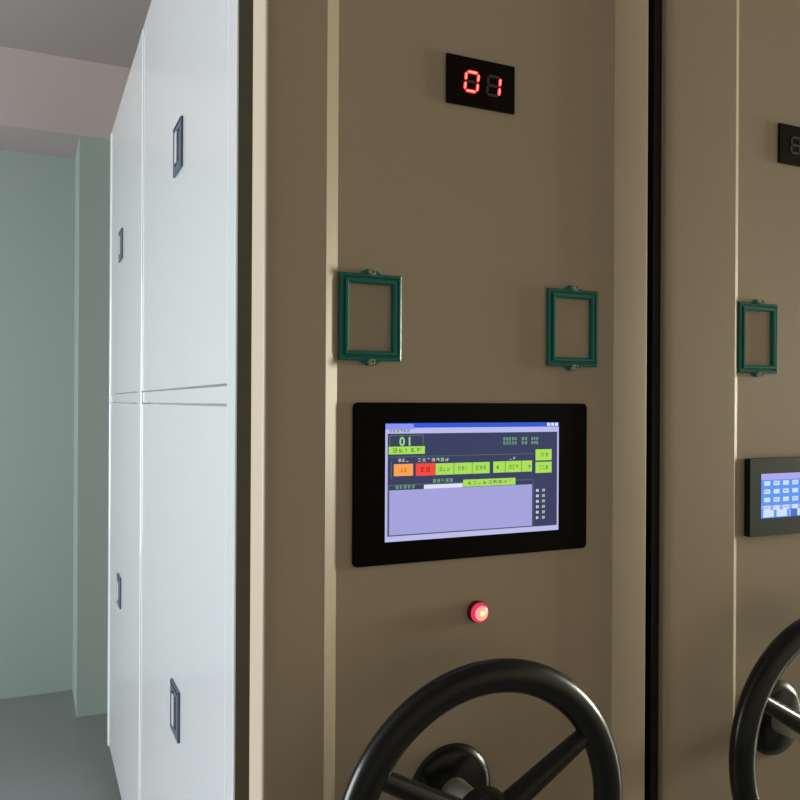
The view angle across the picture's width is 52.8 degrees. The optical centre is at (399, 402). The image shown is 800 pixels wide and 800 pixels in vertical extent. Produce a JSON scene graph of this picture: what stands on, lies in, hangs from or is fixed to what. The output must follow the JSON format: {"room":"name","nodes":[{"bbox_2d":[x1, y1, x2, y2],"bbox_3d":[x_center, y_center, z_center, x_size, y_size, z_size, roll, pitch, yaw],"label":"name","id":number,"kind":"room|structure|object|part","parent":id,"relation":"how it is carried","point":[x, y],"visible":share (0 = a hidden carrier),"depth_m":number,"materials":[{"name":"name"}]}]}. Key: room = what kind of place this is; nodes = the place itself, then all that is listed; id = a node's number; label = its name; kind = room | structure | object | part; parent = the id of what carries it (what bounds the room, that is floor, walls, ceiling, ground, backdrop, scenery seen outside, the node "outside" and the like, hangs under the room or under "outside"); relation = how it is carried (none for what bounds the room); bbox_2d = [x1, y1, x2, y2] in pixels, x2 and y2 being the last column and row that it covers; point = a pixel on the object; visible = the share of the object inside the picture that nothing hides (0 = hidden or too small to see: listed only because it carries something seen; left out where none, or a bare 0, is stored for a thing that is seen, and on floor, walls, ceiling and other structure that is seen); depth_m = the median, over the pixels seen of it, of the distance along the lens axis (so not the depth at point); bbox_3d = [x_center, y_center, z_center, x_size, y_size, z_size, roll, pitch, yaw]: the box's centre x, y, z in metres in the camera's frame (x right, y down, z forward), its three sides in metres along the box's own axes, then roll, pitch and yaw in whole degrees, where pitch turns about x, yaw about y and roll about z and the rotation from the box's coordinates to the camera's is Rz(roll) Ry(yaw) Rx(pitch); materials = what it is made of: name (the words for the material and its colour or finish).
{"room":"archive storage room","nodes":[
{"label":"archive storage room","id":0,"kind":"room"},
{"bbox_2d":[0,149,74,698],"bbox_3d":[0.727,-0.051,4.885,10.900,2.810,0.150,0,0,-25],"label":"wall","id":1,"kind":"structure","parent":0,"point":[37,191],"depth_m":3.70,"materials":[{"name":"green paint"}]},
{"bbox_2d":[0,46,130,157],"bbox_3d":[0.840,-1.294,4.653,10.600,0.323,0.360,0,0,-25],"label":"beam","id":2,"kind":"structure","parent":1,"relation":"attached to","point":[47,101],"depth_m":3.42,"materials":[{"name":"grey paint"}]},
{"bbox_2d":[72,135,109,716],"bbox_3d":[-1.182,0.100,3.727,0.593,2.487,0.360,0,0,-25],"label":"pillar","id":3,"kind":"structure","parent":1,"relation":"attached to","point":[92,159],"depth_m":3.47,"materials":[{"name":"green paint"}]},
{"bbox_2d":[0,690,121,799],"bbox_3d":[2.099,1.421,1.882,10.900,0.120,6.760,0,0,-25],"label":"floor","id":4,"kind":"structure","parent":0,"point":[48,752],"depth_m":3.09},
{"bbox_2d":[107,0,647,799],"bbox_3d":[-0.323,0.136,2.066,0.626,2.364,2.278,0,0,-25],"label":"shelving unit","id":5,"kind":"object","parent":4,"relation":"on","point":[378,268],"visible":1,"depth_m":1.16,"materials":[{"name":"brown metal"}]},
{"bbox_3d":[-0.910,0.607,2.604,0.008,0.098,0.092,0,0,-25],"label":"handle","id":6,"kind":"part","parent":5,"relation":"part of","materials":[{"name":"grey metal"}]},
{"bbox_3d":[-0.904,-0.510,2.604,0.008,0.098,0.092,0,0,-25],"label":"handle","id":7,"kind":"part","parent":5,"relation":"part of","materials":[{"name":"grey metal"}]},
{"bbox_3d":[-0.877,0.623,2.564,0.020,1.244,0.822,0,0,-25],"label":"door","id":8,"kind":"part","parent":5,"relation":"part of","materials":[{"name":"white metal"}]},
{"bbox_3d":[-0.873,-0.016,2.565,0.020,0.027,0.826,0,0,-25],"label":"rail","id":9,"kind":"part","parent":5,"relation":"part of","materials":[{"name":"white metal"}]},
{"bbox_3d":[-0.871,-0.499,2.564,0.020,0.934,0.822,0,0,-25],"label":"door","id":10,"kind":"part","parent":5,"relation":"part of","materials":[{"name":"white metal"}]},
{"bbox_3d":[-0.868,-0.977,2.565,0.020,0.016,0.826,0,0,-25],"label":"rail","id":11,"kind":"part","parent":5,"relation":"part of","materials":[{"name":"white metal"}]},
{"bbox_3d":[-0.452,-0.975,1.660,0.020,0.016,1.001,0,0,-25],"label":"rail","id":12,"kind":"part","parent":5,"relation":"part of","materials":[{"name":"white metal"}]},
{"bbox_3d":[-0.448,0.610,1.598,0.008,0.098,0.092,0,0,-25],"label":"handle","id":13,"kind":"part","parent":5,"relation":"part of","materials":[{"name":"grey metal"}]},
{"bbox_3d":[-0.442,-0.507,1.598,0.008,0.098,0.092,0,0,-25],"label":"handle","id":14,"kind":"part","parent":5,"relation":"part of","materials":[{"name":"grey metal"}]},
{"bbox_3d":[-0.462,0.625,1.660,0.020,1.244,0.997,0,0,-25],"label":"door","id":15,"kind":"part","parent":5,"relation":"part of","materials":[{"name":"white metal"}]},
{"bbox_3d":[-0.457,-0.013,1.660,0.020,0.027,1.001,0,0,-25],"label":"rail","id":16,"kind":"part","parent":5,"relation":"part of","materials":[{"name":"white metal"}]},
{"bbox_3d":[-0.456,-0.497,1.660,0.020,0.934,0.997,0,0,-25],"label":"door","id":17,"kind":"part","parent":5,"relation":"part of","materials":[{"name":"white metal"}]},
{"bbox_2d":[467,600,487,622],"bbox_3d":[0.113,0.298,1.144,0.031,0.031,0.018,0,0,-25],"label":"lamp","id":18,"kind":"object","parent":5,"relation":"attached to","point":[477,610],"depth_m":1.14,"materials":[{"name":"red plastic"}]},
{"bbox_2d":[644,0,799,799],"bbox_3d":[0.297,0.140,2.351,0.696,2.364,2.277,0,0,-25],"label":"shelving unit","id":19,"kind":"object","parent":4,"relation":"on","point":[722,562],"visible":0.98,"depth_m":1.33,"materials":[{"name":"brown metal"}]},
{"bbox_2d":[0,0,151,67],"bbox_3d":[2.115,-1.509,1.882,10.900,0.120,6.760,0,0,-25],"label":"ceiling","id":20,"kind":"structure","parent":0,"point":[108,32],"depth_m":3.15,"materials":[{"name":"grey paint"}]}
]}

